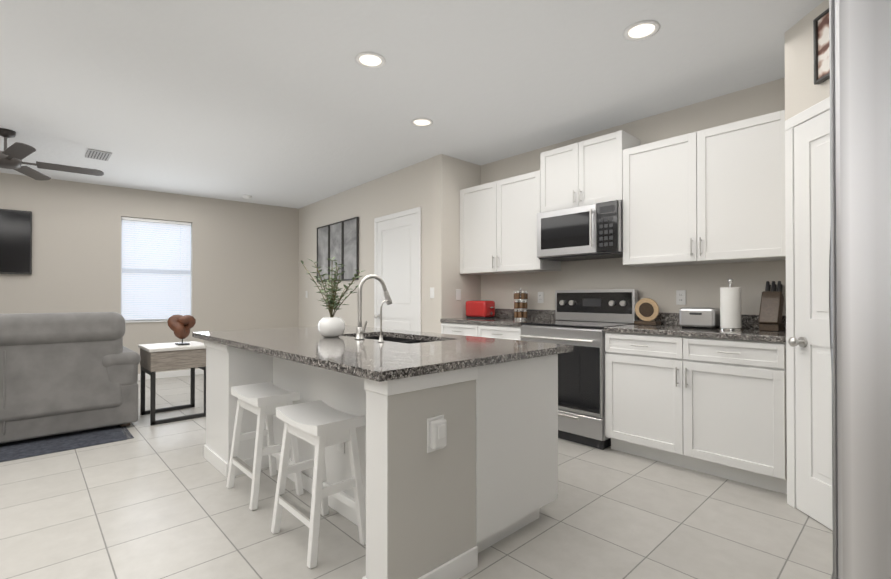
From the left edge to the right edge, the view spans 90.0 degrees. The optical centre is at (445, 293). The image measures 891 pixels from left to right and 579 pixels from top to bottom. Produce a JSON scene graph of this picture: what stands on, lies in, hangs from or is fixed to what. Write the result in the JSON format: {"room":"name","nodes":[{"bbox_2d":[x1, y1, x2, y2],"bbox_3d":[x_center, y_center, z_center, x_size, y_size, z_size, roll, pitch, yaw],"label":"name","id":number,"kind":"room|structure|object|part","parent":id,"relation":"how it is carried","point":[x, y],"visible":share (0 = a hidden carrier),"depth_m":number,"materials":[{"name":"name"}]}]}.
{"room":"kitchen","nodes":[
{"label":"kitchen","id":0,"kind":"room"},
{"bbox_2d":[0,173,298,373],"bbox_3d":[-5.024,-0.135,5.875,6.450,2.700,0.150,0,-1,-37],"label":"wall","id":1,"kind":"structure","parent":0,"point":[244,265],"depth_m":6.38,"materials":[{"name":"grey paint"}]},
{"bbox_2d":[0,209,31,273],"bbox_3d":[-5.752,-0.644,5.195,1.365,0.790,0.052,0,-1,-37],"label":"television","id":2,"kind":"object","parent":1,"relation":"attached to","point":[15,241],"depth_m":5.50,"materials":[{"name":"black"}]},
{"bbox_2d":[121,217,190,322],"bbox_3d":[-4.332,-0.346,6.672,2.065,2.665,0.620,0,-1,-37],"label":"window","id":3,"kind":"structure","parent":1,"relation":"in","point":[155,270],"depth_m":6.45,"materials":[{"name":"white"}]},
{"bbox_2d":[138,369,203,379],"bbox_3d":[-5.035,1.170,5.755,6.300,0.090,0.013,0,-1,-37],"label":"baseboard","id":4,"kind":"structure","parent":1,"relation":"attached to","point":[168,374],"depth_m":6.54,"materials":[{"name":"white wood"}]},
{"bbox_2d":[299,158,431,332],"bbox_3d":[-1.354,-0.131,6.360,0.205,2.700,4.130,0,-1,-40],"label":"wall","id":5,"kind":"structure","parent":0,"point":[403,189],"depth_m":6.14,"materials":[{"name":"white paint"}]},
{"bbox_3d":[-1.892,-0.617,6.897,0.030,0.860,0.420,0,-1,-40],"label":"triptych picture","id":6,"kind":"part","parent":5,"relation":"part of"},
{"bbox_3d":[-1.611,-0.619,6.565,0.052,0.860,0.421,0,-1,-43],"label":"triptych picture","id":7,"kind":"part","parent":5,"relation":"part of"},
{"bbox_3d":[-1.330,-0.622,6.233,0.030,0.860,0.420,0,-1,-40],"label":"triptych picture","id":8,"kind":"part","parent":5,"relation":"part of"},
{"bbox_2d":[374,207,420,331],"bbox_3d":[-0.604,0.117,5.361,0.094,2.190,0.979,0,-1,-43],"label":"door","id":9,"kind":"structure","parent":5,"relation":"attached to","point":[397,252],"depth_m":5.32,"materials":[{"name":"white wood"}]},
{"bbox_2d":[430,287,433,297],"bbox_3d":[-0.145,-0.012,4.847,0.011,0.116,0.072,0,-1,-43],"label":"light switch","id":10,"kind":"object","parent":5,"relation":"attached to","point":[431,292],"visible":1,"depth_m":4.84,"materials":[{"name":"white plastic"}]},
{"bbox_2d":[0,0,823,208],"bbox_3d":[-2.249,-1.556,2.948,7.320,0.100,9.300,0,-1,-43],"label":"ceiling","id":11,"kind":"structure","parent":0,"point":[288,103],"depth_m":3.13,"materials":[{"name":"white paint"}]},
{"bbox_2d":[0,128,103,180],"bbox_3d":[-3.988,-1.325,4.097,1.344,0.344,1.364,0,-1,-43],"label":"ceiling fan","id":12,"kind":"object","parent":11,"relation":"hanging from","point":[13,155],"visible":1,"depth_m":4.11,"materials":[{"name":"grey"}]},
{"bbox_2d":[85,148,111,160],"bbox_3d":[-3.715,-1.484,4.768,0.200,0.015,0.360,0,-1,-43],"label":"ceiling vent","id":13,"kind":"object","parent":11,"relation":"in","point":[98,154],"visible":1,"depth_m":4.73,"materials":[{"name":"grey metal"}]},
{"bbox_2d":[242,195,251,198],"bbox_3d":[-2.990,-1.458,6.712,0.148,0.038,0.148,0,-1,-43],"label":"smoke detector","id":14,"kind":"object","parent":11,"relation":"attached to","point":[247,196],"visible":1,"depth_m":6.67,"materials":[{"name":"white plastic"}]},
{"bbox_2d":[355,52,385,67],"bbox_3d":[-0.483,-1.501,2.865,0.196,0.009,0.196,0,-1,-43],"label":"recessed light","id":15,"kind":"object","parent":11,"relation":"in","point":[369,60],"visible":1,"depth_m":2.86,"materials":[{"name":"white plastic"}]},
{"bbox_2d":[411,118,432,126],"bbox_3d":[-0.204,-1.494,3.883,0.196,0.009,0.196,0,-1,-43],"label":"recessed light","id":16,"kind":"object","parent":11,"relation":"in","point":[422,122],"visible":1,"depth_m":3.89,"materials":[{"name":"white"}]},
{"bbox_2d":[623,20,659,40],"bbox_3d":[1.120,-1.504,2.548,0.196,0.009,0.196,0,-1,-43],"label":"recessed light","id":17,"kind":"object","parent":11,"relation":"in","point":[641,30],"visible":1,"depth_m":2.55,"materials":[{"name":"white plastic"}]},
{"bbox_2d":[0,374,832,578],"bbox_3d":[-2.249,1.244,2.927,7.320,0.100,9.300,0,-1,-43],"label":"floor","id":18,"kind":"structure","parent":0,"point":[158,501],"depth_m":2.30,"materials":[{"name":"tile"}]},
{"bbox_2d":[0,425,133,461],"bbox_3d":[-4.532,1.191,3.588,2.990,0.014,2.510,0,-1,-43],"label":"rug","id":19,"kind":"object","parent":18,"relation":"on","point":[16,450],"visible":0.25,"depth_m":3.56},
{"bbox_2d":[0,312,140,443],"bbox_3d":[-3.946,0.669,3.575,2.370,1.027,1.036,0,-1,-43],"label":"sofa","id":20,"kind":"object","parent":19,"relation":"on","point":[61,373],"visible":1,"depth_m":3.67,"materials":[{"name":"fabric"}]},
{"bbox_2d":[138,341,205,425],"bbox_3d":[-2.692,0.855,4.422,0.520,0.700,0.560,0,-1,-43],"label":"end table","id":21,"kind":"object","parent":18,"relation":"on","point":[155,357],"visible":0.92,"depth_m":4.27,"materials":[{"name":"brown wood"}]},
{"bbox_2d":[167,314,195,344],"bbox_3d":[-2.625,0.354,4.434,0.239,0.301,0.159,0,-1,-43],"label":"sculpture","id":22,"kind":"object","parent":21,"relation":"on","point":[180,326],"visible":1,"depth_m":4.39,"materials":[{"name":"brown wood"}]},
{"bbox_2d":[226,382,303,509],"bbox_3d":[-1.096,0.885,2.697,0.303,0.615,0.440,0,-1,-43],"label":"stool","id":23,"kind":"object","parent":18,"relation":"on","point":[263,400],"visible":0.94,"depth_m":2.63,"materials":[{"name":"white wood"}]},
{"bbox_2d":[271,400,365,568],"bbox_3d":[-0.617,0.881,2.173,0.303,0.615,0.440,0,-1,-43],"label":"stool","id":24,"kind":"object","parent":18,"relation":"on","point":[320,425],"visible":0.98,"depth_m":2.10,"materials":[{"name":"white wood"}]},
{"bbox_2d":[203,329,567,578],"bbox_3d":[-0.570,0.755,2.815,1.133,0.875,2.315,0,-1,-43],"label":"kitchen island","id":25,"kind":"object","parent":18,"relation":"on","point":[457,439],"depth_m":2.01,"materials":[{"name":"white paint"}]},
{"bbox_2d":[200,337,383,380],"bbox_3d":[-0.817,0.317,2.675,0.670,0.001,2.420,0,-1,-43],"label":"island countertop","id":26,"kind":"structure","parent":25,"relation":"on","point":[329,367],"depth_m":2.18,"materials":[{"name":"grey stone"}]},
{"bbox_2d":[301,257,365,337],"bbox_3d":[-0.758,0.012,2.906,0.355,0.540,0.510,0,-1,-43],"label":"plant","id":27,"kind":"object","parent":26,"relation":"on","point":[331,326],"visible":1,"depth_m":2.88,"materials":[{"name":"green plant"}]},
{"bbox_2d":[355,274,391,341],"bbox_3d":[-0.381,0.078,2.771,0.274,0.407,0.280,0,-1,-43],"label":"faucet","id":28,"kind":"object","parent":26,"relation":"on","point":[360,331],"visible":1,"depth_m":2.77,"materials":[{"name":"silver metal"}]},
{"bbox_2d":[441,322,483,336],"bbox_3d":[0.380,0.752,4.724,0.627,0.910,0.585,0,-1,-43],"label":"base cabinet","id":29,"kind":"object","parent":18,"relation":"on","point":[476,329],"depth_m":4.48,"materials":[{"name":"white wood"}]},
{"bbox_2d":[440,318,554,325],"bbox_3d":[0.538,0.278,4.552,0.637,0.035,1.057,0,-1,-43],"label":"countertop","id":30,"kind":"structure","parent":29,"relation":"on","point":[503,321],"depth_m":4.43,"materials":[{"name":"grey stone"}]},
{"bbox_2d":[466,300,494,318],"bbox_3d":[0.386,0.166,4.848,0.180,0.192,0.325,0,-1,-43],"label":"toaster","id":31,"kind":"object","parent":30,"relation":"on","point":[483,309],"visible":1,"depth_m":4.77,"materials":[{"name":"red"}]},
{"bbox_2d":[513,288,527,319],"bbox_3d":[0.763,0.100,4.520,0.150,0.319,0.150,0,-1,-43],"label":"spice rack","id":32,"kind":"object","parent":30,"relation":"on","point":[520,299],"visible":1,"depth_m":4.47,"materials":[{"name":"brown glass"}]},
{"bbox_2d":[484,322,520,339],"bbox_3d":[0.703,0.749,4.380,0.627,0.910,0.585,0,-1,-43],"label":"base cabinet","id":33,"kind":"object","parent":18,"relation":"on","point":[491,329],"depth_m":4.13,"materials":[{"name":"white wood"}]},
{"bbox_2d":[520,289,637,449],"bbox_3d":[1.127,0.581,3.842,0.699,1.240,0.774,0,-1,-43],"label":"range","id":34,"kind":"object","parent":18,"relation":"on","point":[582,320],"visible":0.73,"depth_m":3.59,"materials":[{"name":"silver metal"}]},
{"bbox_2d":[604,330,695,470],"bbox_3d":[1.647,0.742,3.377,0.627,0.910,0.610,0,-1,-43],"label":"base cabinet","id":35,"kind":"object","parent":18,"relation":"on","point":[648,377],"depth_m":3.15,"materials":[{"name":"white wood"}]},
{"bbox_2d":[692,334,786,493],"bbox_3d":[1.986,0.739,3.016,0.627,0.910,0.610,0,-1,-43],"label":"base cabinet","id":36,"kind":"object","parent":18,"relation":"on","point":[710,401],"depth_m":2.75,"materials":[{"name":"white wood"}]},
{"bbox_2d":[604,324,785,337],"bbox_3d":[1.813,0.268,3.197,0.637,0.035,1.105,0,-1,-43],"label":"countertop","id":37,"kind":"structure","parent":36,"relation":"on","point":[648,329],"depth_m":2.99,"materials":[{"name":"grey stone"}]},
{"bbox_2d":[634,298,660,325],"bbox_3d":[1.657,0.143,3.658,0.100,0.220,0.190,0,-1,-43],"label":"cutting board","id":38,"kind":"object","parent":37,"relation":"on","point":[647,310],"visible":0.98,"depth_m":3.64,"materials":[{"name":"brown wood"}]},
{"bbox_2d":[679,307,719,328],"bbox_3d":[1.879,0.175,3.290,0.200,0.150,0.240,0,-1,-43],"label":"toaster","id":39,"kind":"object","parent":37,"relation":"on","point":[701,317],"visible":0.94,"depth_m":3.22,"materials":[{"name":"silver metal"}]},
{"bbox_2d":[718,279,743,330],"bbox_3d":[1.986,0.071,3.104,0.150,0.356,0.148,0,-1,-43],"label":"paper towel","id":40,"kind":"object","parent":37,"relation":"on","point":[730,307],"visible":1,"depth_m":3.05,"materials":[{"name":"white paper"}]},
{"bbox_2d":[758,281,783,330],"bbox_3d":[2.229,0.079,3.044,0.227,0.339,0.110,0,-1,-43],"label":"knife block","id":41,"kind":"object","parent":37,"relation":"on","point":[771,309],"visible":1,"depth_m":3.00,"materials":[{"name":"brown wood"}]},
{"bbox_2d":[829,0,890,578],"bbox_3d":[1.241,0.283,0.750,0.910,1.790,0.895,0,-1,-43],"label":"refrigerator","id":42,"kind":"object","parent":18,"relation":"on","point":[860,199],"visible":1,"depth_m":0.71,"materials":[{"name":"metal"}]},
{"bbox_2d":[432,154,480,332],"bbox_3d":[0.185,-0.141,5.056,0.770,2.700,0.150,0,-1,-43],"label":"wall","id":43,"kind":"structure","parent":0,"point":[452,177],"depth_m":4.83,"materials":[{"name":"white paint"}]},
{"bbox_2d":[456,289,460,299],"bbox_3d":[0.143,0.008,4.903,0.072,0.116,0.008,0,-1,-43],"label":"light switch","id":44,"kind":"object","parent":43,"relation":"attached to","point":[458,294],"visible":1,"depth_m":4.90,"materials":[{"name":"white plastic"}]},
{"bbox_2d":[481,78,785,315],"bbox_3d":[1.970,-0.151,3.612,0.150,2.700,4.400,0,-1,-43],"label":"wall","id":45,"kind":"structure","parent":0,"point":[701,284],"depth_m":3.67,"materials":[{"name":"beige paint"}]},
{"bbox_2d":[460,180,499,274],"bbox_3d":[0.483,-0.687,4.829,0.347,0.930,0.588,0,-1,-43],"label":"upper cabinet","id":46,"kind":"object","parent":45,"relation":"attached to","point":[480,204],"depth_m":4.71,"materials":[{"name":"white wood"}]},
{"bbox_2d":[500,170,560,273],"bbox_3d":[0.808,-0.690,4.484,0.347,0.930,0.588,0,-1,-43],"label":"upper cabinet","id":47,"kind":"object","parent":45,"relation":"attached to","point":[520,194],"depth_m":4.33,"materials":[{"name":"white wood"}]},
{"bbox_2d":[538,292,543,302],"bbox_3d":[0.972,0.036,4.552,0.008,0.116,0.072,0,-1,-43],"label":"electrical outlet","id":48,"kind":"object","parent":45,"relation":"attached to","point":[540,297],"visible":1,"depth_m":4.54,"materials":[{"name":"white plastic"}]},
{"bbox_2d":[540,141,583,212],"bbox_3d":[1.162,-1.035,4.110,0.347,0.565,0.443,0,-1,-43],"label":"upper cabinet","id":49,"kind":"object","parent":45,"relation":"attached to","point":[562,168],"depth_m":3.99,"materials":[{"name":"white wood"}]},
{"bbox_2d":[537,200,622,261],"bbox_3d":[1.238,-0.535,3.946,0.456,0.427,0.777,0,-1,-43],"label":"microwave","id":50,"kind":"object","parent":49,"relation":"attached to","point":[590,232],"visible":0.94,"depth_m":3.78,"materials":[{"name":"silver metal"}]},
{"bbox_2d":[584,130,639,204],"bbox_3d":[1.394,-1.037,3.864,0.347,0.565,0.443,0,-1,-43],"label":"upper cabinet","id":51,"kind":"object","parent":45,"relation":"attached to","point":[601,153],"depth_m":3.71,"materials":[{"name":"white wood"}]},
{"bbox_2d":[494,310,785,329],"bbox_3d":[1.409,0.207,4.078,0.020,0.100,2.942,0,-1,-43],"label":"backsplash","id":52,"kind":"structure","parent":45,"relation":"attached to","point":[750,322],"depth_m":3.65,"materials":[{"name":"grey stone"}]},
{"bbox_2d":[620,129,715,266],"bbox_3d":[1.753,-0.697,3.479,0.347,0.930,0.602,0,-1,-43],"label":"upper cabinet","id":53,"kind":"object","parent":45,"relation":"attached to","point":[664,183],"depth_m":3.35,"materials":[{"name":"white wood"}]},
{"bbox_2d":[676,290,685,304],"bbox_3d":[1.890,0.029,3.576,0.008,0.116,0.072,0,-1,-43],"label":"electrical outlet","id":54,"kind":"object","parent":45,"relation":"attached to","point":[680,297],"visible":1,"depth_m":3.57,"materials":[{"name":"white plastic"}]},
{"bbox_2d":[708,110,785,262],"bbox_3d":[2.088,-0.700,3.124,0.347,0.930,0.602,0,-1,-43],"label":"upper cabinet","id":55,"kind":"object","parent":45,"relation":"attached to","point":[746,158],"depth_m":2.97,"materials":[{"name":"white wood"}]},
{"bbox_2d":[784,0,829,120],"bbox_3d":[2.359,-0.163,2.052,1.422,2.700,1.295,0,-1,-43],"label":"wall","id":56,"kind":"structure","parent":0,"point":[803,92],"depth_m":2.44,"materials":[{"name":"white paint"}]},
{"bbox_2d":[785,97,832,530],"bbox_3d":[1.935,0.098,2.169,0.532,2.180,0.532,0,-1,-43],"label":"door","id":57,"kind":"structure","parent":56,"relation":"attached to","point":[808,352],"depth_m":2.38,"materials":[{"name":"white wood"}]},
{"bbox_2d":[813,8,829,84],"bbox_3d":[1.926,-1.263,2.074,0.030,0.340,0.500,0,0,2],"label":"framed picture","id":58,"kind":"object","parent":56,"relation":"attached to","point":[821,48],"visible":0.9,"depth_m":2.29,"materials":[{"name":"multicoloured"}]}
]}

